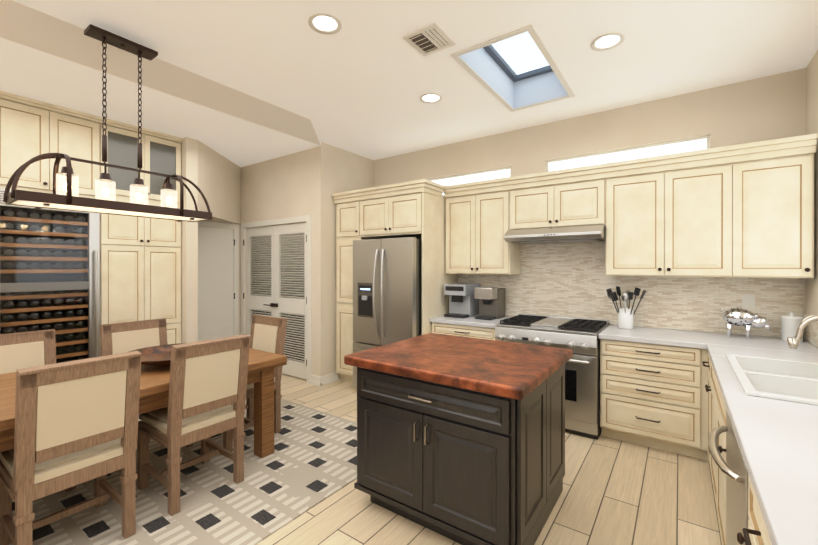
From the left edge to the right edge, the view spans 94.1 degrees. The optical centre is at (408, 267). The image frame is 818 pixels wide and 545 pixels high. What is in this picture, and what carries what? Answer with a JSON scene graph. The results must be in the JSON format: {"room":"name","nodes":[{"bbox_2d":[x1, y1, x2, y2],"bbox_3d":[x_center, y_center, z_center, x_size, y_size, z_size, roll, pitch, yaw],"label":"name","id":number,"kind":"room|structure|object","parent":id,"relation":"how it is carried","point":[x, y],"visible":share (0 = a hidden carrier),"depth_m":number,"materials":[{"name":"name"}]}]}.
{"room":"dining room and kitchen","nodes":[
{"label":"dining room and kitchen","id":0,"kind":"room"},
{"bbox_2d":[181,137,197,342],"bbox_3d":[-2.869,-0.027,4.715,0.760,3.000,0.130,0,0,35],"label":"wall","id":1,"kind":"structure","parent":0,"point":[189,257],"depth_m":4.49,"materials":[{"name":"paint"}]},
{"bbox_2d":[198,140,240,223],"bbox_3d":[-2.542,-1.095,5.174,0.759,0.865,0.998,0,0,35],"label":"wall","id":2,"kind":"structure","parent":0,"point":[219,180],"depth_m":5.10,"materials":[{"name":"paint"}]},
{"bbox_2d":[200,221,240,334],"bbox_3d":[-4.069,-0.051,3.813,0.150,3.050,7.310,0,0,35],"label":"wall","id":3,"kind":"structure","parent":0,"point":[239,274],"depth_m":5.79,"materials":[{"name":"paint"}]},
{"bbox_2d":[198,221,238,340],"bbox_3d":[-2.823,0.409,5.413,0.025,2.125,0.850,0,0,35],"label":"pantry door","id":4,"kind":"structure","parent":3,"relation":"in","point":[218,280],"depth_m":5.51,"materials":[{"name":"white paint"}]},
{"bbox_2d":[241,142,373,376],"bbox_3d":[-1.540,-0.054,5.697,1.790,3.050,1.010,0,0,35],"label":"wall","id":5,"kind":"structure","parent":0,"point":[311,181],"depth_m":4.97,"materials":[{"name":"paint"}]},
{"bbox_2d":[241,215,310,382],"bbox_3d":[-1.888,0.399,5.329,1.580,2.145,0.106,0,0,35],"label":"louvered closet doors","id":6,"kind":"structure","parent":5,"relation":"in","point":[276,304],"depth_m":5.25,"materials":[{"name":"white paint"}]},
{"bbox_2d":[318,372,339,385],"bbox_3d":[-1.007,1.417,4.881,0.026,0.110,0.346,0,0,35],"label":"baseboard","id":7,"kind":"structure","parent":5,"relation":"attached to","point":[324,380],"depth_m":4.84,"materials":[{"name":"white paint"}]},
{"bbox_2d":[0,0,817,166],"bbox_3d":[-1.273,-1.607,1.823,7.010,0.170,7.310,0,0,35],"label":"ceiling","id":8,"kind":"structure","parent":0,"point":[241,83],"depth_m":2.89,"materials":[{"name":"paint"}]},
{"bbox_2d":[3,24,211,221],"bbox_3d":[-1.929,-0.940,2.567,0.293,1.166,1.087,0,0,35],"label":"chandelier","id":9,"kind":"object","parent":8,"relation":"hanging from","point":[54,200],"visible":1,"depth_m":2.48,"materials":[{"name":"brown metal"}]},
{"bbox_2d":[308,13,341,34],"bbox_3d":[-0.540,-1.568,2.450,0.207,0.008,0.207,0,0,26],"label":"recessed light","id":10,"kind":"object","parent":8,"relation":"in","point":[325,23],"depth_m":2.45,"materials":[{"name":"white paint"}]},
{"bbox_2d":[402,22,455,56],"bbox_3d":[0.140,-1.565,2.629,0.260,0.018,0.280,0,0,35],"label":"ceiling vent","id":11,"kind":"object","parent":8,"relation":"in","point":[432,38],"visible":0.98,"depth_m":2.62,"materials":[{"name":"white metal"}]},
{"bbox_2d":[420,93,441,103],"bbox_3d":[0.203,-1.569,3.529,0.207,0.008,0.207,0,0,26],"label":"recessed light","id":12,"kind":"object","parent":8,"relation":"in","point":[429,98],"depth_m":3.54,"materials":[{"name":"white paint"}]},
{"bbox_2d":[450,24,574,111],"bbox_3d":[0.910,-1.719,3.143,0.600,0.312,1.250,0,0,35],"label":"skylight","id":13,"kind":"object","parent":8,"relation":"in","point":[517,69],"visible":0.75,"depth_m":3.40,"materials":[{"name":"white paint"}]},
{"bbox_2d":[591,32,624,50],"bbox_3d":[1.378,-1.568,2.645,0.207,0.008,0.207,0,0,26],"label":"recessed light","id":14,"kind":"object","parent":8,"relation":"in","point":[608,41],"depth_m":2.64,"materials":[{"name":"white paint"}]},
{"bbox_2d":[256,373,721,544],"bbox_3d":[-1.273,1.508,1.829,7.010,0.060,7.310,0,0,35],"label":"floor","id":15,"kind":"structure","parent":0,"point":[616,492],"depth_m":2.36,"materials":[{"name":"brown wood"}]},
{"bbox_2d":[0,91,182,355],"bbox_3d":[-3.941,-0.024,3.266,0.688,2.998,3.467,0,0,35],"label":"tall cabinet","id":16,"kind":"object","parent":15,"relation":"on","point":[140,268],"visible":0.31,"depth_m":3.99,"materials":[{"name":"beige wood"}]},
{"bbox_2d":[0,188,99,362],"bbox_3d":[-3.586,0.339,3.719,0.706,2.062,0.747,0,0,35],"label":"wine fridge","id":17,"kind":"object","parent":16,"relation":"in","point":[49,269],"visible":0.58,"depth_m":3.69,"materials":[{"name":"black"}]},
{"bbox_2d":[0,399,356,544],"bbox_3d":[-2.094,1.471,2.468,2.590,0.011,3.700,0,0,35],"label":"area rug","id":18,"kind":"object","parent":15,"relation":"on","point":[310,462],"visible":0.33,"depth_m":2.46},
{"bbox_2d":[0,329,75,491],"bbox_3d":[-2.571,0.959,2.499,0.577,1.009,0.476,0,0,35],"label":"dining chair","id":19,"kind":"object","parent":18,"relation":"on","point":[21,350],"visible":0.17,"depth_m":2.69,"materials":[{"name":"beige fabric"}]},
{"bbox_2d":[0,351,140,544],"bbox_3d":[-1.815,0.960,2.035,0.577,1.009,0.476,0,0,35],"label":"dining chair","id":20,"kind":"object","parent":18,"relation":"on","point":[76,422],"visible":0.96,"depth_m":1.89,"materials":[{"name":"brown wood"}]},
{"bbox_2d":[0,348,286,457],"bbox_3d":[-2.175,1.083,2.285,1.110,0.762,2.634,0,0,35],"label":"dining table","id":21,"kind":"object","parent":18,"relation":"on","point":[154,386],"visible":0.35,"depth_m":2.74,"materials":[{"name":"brown wood"}]},
{"bbox_2d":[129,343,184,366],"bbox_3d":[-1.737,0.655,2.789,0.610,0.090,0.610,0,0,35],"label":"centerpiece bowl","id":22,"kind":"object","parent":21,"relation":"on","point":[159,356],"visible":0.35,"depth_m":2.85,"materials":[{"name":"brown wood"}]},
{"bbox_2d":[100,318,192,447],"bbox_3d":[-2.137,0.958,3.110,0.577,1.009,0.476,0,0,35],"label":"dining chair","id":23,"kind":"object","parent":18,"relation":"on","point":[121,337],"visible":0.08,"depth_m":3.20,"materials":[{"name":"brown wood"}]},
{"bbox_2d":[137,334,249,515],"bbox_3d":[-1.445,0.959,2.557,0.577,1.009,0.476,0,0,35],"label":"dining chair","id":24,"kind":"object","parent":18,"relation":"on","point":[208,384],"visible":0.98,"depth_m":2.42,"materials":[{"name":"brown wood"}]},
{"bbox_2d":[223,315,287,451],"bbox_3d":[-1.458,0.958,3.354,0.476,1.009,0.577,0,0,35],"label":"chair","id":25,"kind":"object","parent":18,"relation":"on","point":[267,333],"visible":0.38,"depth_m":3.42,"materials":[{"name":"beige fabric"}]},
{"bbox_2d":[336,239,368,382],"bbox_3d":[-0.560,0.547,5.126,0.430,1.850,0.774,0,0,35],"label":"tall cabinet","id":26,"kind":"object","parent":15,"relation":"on","point":[344,247],"depth_m":4.85,"materials":[{"name":"beige wood"}]},
{"bbox_2d":[353,237,421,386],"bbox_3d":[-0.086,0.573,4.618,0.870,1.800,0.945,0,0,35],"label":"refrigerator","id":27,"kind":"object","parent":15,"relation":"on","point":[387,290],"visible":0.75,"depth_m":4.24,"materials":[{"name":"silver metal"}]},
{"bbox_2d":[354,364,564,544],"bbox_3d":[0.336,1.039,2.435,1.050,0.875,0.976,0,0,35],"label":"kitchen island","id":28,"kind":"object","parent":15,"relation":"on","point":[461,466],"visible":0.88,"depth_m":2.02,"materials":[{"name":"black wood"}]},
{"bbox_2d":[344,333,572,399],"bbox_3d":[0.341,0.570,2.441,1.120,0.060,1.010,0,0,35],"label":"island countertop","id":29,"kind":"structure","parent":28,"relation":"on","point":[516,371],"depth_m":2.21,"materials":[{"name":"brown wood"}]},
{"bbox_2d":[432,322,494,339],"bbox_3d":[0.735,1.040,4.270,0.787,0.868,0.670,0,0,35],"label":"base cabinet","id":30,"kind":"object","parent":15,"relation":"on","point":[466,331],"visible":0.17,"depth_m":4.01,"materials":[{"name":"beige wood"}]},
{"bbox_2d":[430,315,509,327],"bbox_3d":[0.738,0.582,4.275,0.787,0.042,0.659,0,0,35],"label":"countertop","id":31,"kind":"structure","parent":30,"relation":"on","point":[469,321],"depth_m":4.06,"materials":[{"name":"white stone"}]},
{"bbox_2d":[443,283,479,317],"bbox_3d":[0.609,0.375,4.471,0.306,0.370,0.420,0,0,35],"label":"espresso machine","id":32,"kind":"object","parent":31,"relation":"on","point":[463,302],"visible":0.98,"depth_m":4.36,"materials":[{"name":"grey plastic"}]},
{"bbox_2d":[474,287,504,319],"bbox_3d":[0.903,0.388,4.267,0.230,0.345,0.370,0,0,35],"label":"pod coffee maker","id":33,"kind":"object","parent":31,"relation":"on","point":[491,303],"visible":1,"depth_m":4.19,"materials":[{"name":"silver metal"}]},
{"bbox_2d":[495,313,608,439],"bbox_3d":[1.396,0.994,3.732,0.907,0.960,0.754,0,0,35],"label":"range","id":34,"kind":"object","parent":15,"relation":"on","point":[578,337],"visible":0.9,"depth_m":3.34,"materials":[{"name":"silver metal"}]},
{"bbox_2d":[600,339,708,460],"bbox_3d":[2.110,1.041,3.293,0.744,0.868,0.670,0,0,35],"label":"base cabinet","id":35,"kind":"object","parent":15,"relation":"on","point":[655,396],"visible":0.94,"depth_m":3.04,"materials":[{"name":"beige wood"}]},
{"bbox_2d":[598,325,701,348],"bbox_3d":[2.100,0.584,3.303,0.728,0.042,0.665,0,0,35],"label":"countertop","id":36,"kind":"structure","parent":35,"relation":"on","point":[659,336],"depth_m":3.17,"materials":[{"name":"white stone"}]},
{"bbox_2d":[606,286,645,328],"bbox_3d":[2.019,0.367,3.552,0.324,0.390,0.277,0,0,35],"label":"utensil crock","id":37,"kind":"object","parent":36,"relation":"on","point":[625,318],"visible":0.98,"depth_m":3.50,"materials":[{"name":"white ceramic"}]},
{"bbox_2d":[708,410,748,544],"bbox_3d":[1.416,1.046,1.261,0.670,0.865,0.590,0,0,35],"label":"dishwasher","id":38,"kind":"object","parent":15,"relation":"on","point":[733,468],"visible":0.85,"depth_m":1.38,"materials":[{"name":"beige wood"}]},
{"bbox_2d":[702,354,771,544],"bbox_3d":[0.948,1.046,0.536,0.660,0.868,5.277,0,0,35],"label":"base cabinet","id":39,"kind":"object","parent":15,"relation":"on","point":[755,532],"visible":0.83,"depth_m":1.86,"materials":[{"name":"beige wood"}]},
{"bbox_2d":[702,332,817,544],"bbox_3d":[1.139,0.588,0.778,0.631,0.042,5.894,0,0,35],"label":"countertop","id":40,"kind":"structure","parent":39,"relation":"on","point":[777,439],"depth_m":1.22,"materials":[{"name":"white stone"}]},
{"bbox_2d":[719,308,770,338],"bbox_3d":[2.686,0.443,3.051,0.311,0.239,0.150,0,0,35],"label":"pig figurine","id":41,"kind":"object","parent":40,"relation":"on","point":[747,319],"visible":1,"depth_m":3.01,"materials":[{"name":"white"}]},
{"bbox_2d":[725,354,817,404],"bbox_3d":[1.971,0.654,1.920,0.510,0.210,0.920,0,0,35],"label":"double-bowl sink","id":42,"kind":"object","parent":40,"relation":"in","point":[786,380],"visible":0.48,"depth_m":1.99,"materials":[{"name":"white ceramic"}]},
{"bbox_2d":[781,312,803,341],"bbox_3d":[2.947,0.453,2.931,0.124,0.220,0.124,0,0,35],"label":"ceramic canister","id":43,"kind":"object","parent":40,"relation":"on","point":[790,323],"visible":0.83,"depth_m":2.90,"materials":[{"name":"white"}]},
{"bbox_2d":[787,316,817,348],"bbox_3d":[2.206,0.403,2.019,0.278,0.291,0.142,0,0,35],"label":"gooseneck faucet","id":44,"kind":"object","parent":40,"relation":"on","point":[793,342],"visible":1,"depth_m":2.10,"materials":[{"name":"silver metal"}]},
{"bbox_2d":[800,315,817,323],"bbox_3d":[2.431,0.420,2.255,0.168,0.287,0.040,0,0,35],"label":"filtered water faucet","id":45,"kind":"object","parent":40,"relation":"on","point":[807,317],"visible":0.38,"depth_m":2.28,"materials":[{"name":"silver metal"}]},
{"bbox_2d":[718,333,817,350],"bbox_3d":[2.677,0.585,2.893,0.450,0.042,0.665,0,0,35],"label":"countertop","id":46,"kind":"structure","parent":39,"relation":"on","point":[754,341],"depth_m":2.88,"materials":[{"name":"white stone"}]},
{"bbox_2d":[374,68,805,340],"bbox_3d":[0.618,-0.052,4.875,6.560,3.050,0.150,0,0,35],"label":"wall","id":47,"kind":"structure","parent":0,"point":[770,107],"depth_m":3.67,"materials":[{"name":"paint"}]},
{"bbox_2d":[333,195,359,238],"bbox_3d":[-0.560,-0.618,5.124,0.430,0.480,0.774,0,0,35],"label":"upper cabinet","id":48,"kind":"object","parent":47,"relation":"attached to","point":[347,210],"depth_m":4.80,"materials":[{"name":"beige wood"}]},
{"bbox_2d":[360,187,445,238],"bbox_3d":[-0.012,-0.618,4.735,0.915,0.480,0.774,0,0,35],"label":"upper cabinet","id":49,"kind":"object","parent":47,"relation":"attached to","point":[416,209],"depth_m":4.38,"materials":[{"name":"beige wood"}]},
{"bbox_2d":[428,166,510,194],"bbox_3d":[0.600,-1.002,4.848,1.480,0.350,0.030,0,0,35],"label":"transom window","id":50,"kind":"structure","parent":47,"relation":"in","point":[504,172],"depth_m":4.70,"materials":[{"name":"white glass"}]},
{"bbox_2d":[546,135,709,171],"bbox_3d":[2.092,-1.001,3.788,1.420,0.350,0.030,0,0,35],"label":"transom window","id":51,"kind":"structure","parent":47,"relation":"in","point":[676,146],"depth_m":3.72,"materials":[{"name":"white glass"}]},
{"bbox_2d":[458,241,802,336],"bbox_3d":[1.859,0.085,3.887,3.061,0.953,0.018,0,0,35],"label":"backsplash","id":52,"kind":"structure","parent":47,"relation":"attached to","point":[563,279],"depth_m":3.69,"materials":[{"name":"beige tile"}]},
{"bbox_2d":[444,133,817,277],"bbox_3d":[1.747,-0.438,3.724,3.052,1.025,0.384,0,0,35],"label":"upper cabinet","id":53,"kind":"object","parent":47,"relation":"attached to","point":[745,210],"visible":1,"depth_m":3.22,"materials":[{"name":"beige wood"}]},
{"bbox_2d":[503,225,604,243],"bbox_3d":[1.478,-0.326,3.831,0.900,0.132,0.522,0,0,35],"label":"range hood","id":54,"kind":"object","parent":53,"relation":"attached to","point":[590,233],"visible":1,"depth_m":3.64,"materials":[{"name":"silver metal"}]},
{"bbox_2d":[806,50,817,347],"bbox_3d":[1.250,-0.045,0.033,0.380,3.050,7.310,0,0,35],"label":"wall","id":55,"kind":"structure","parent":0,"point":[812,128],"depth_m":2.81,"materials":[{"name":"paint"}]},
{"bbox_2d":[803,313,817,346],"bbox_3d":[1.404,0.464,0.598,0.018,0.205,5.908,0,0,35],"label":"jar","id":56,"kind":"structure","parent":55,"relation":"attached to","point":[810,333],"depth_m":2.82,"materials":[{"name":"ceramic"}]}
]}

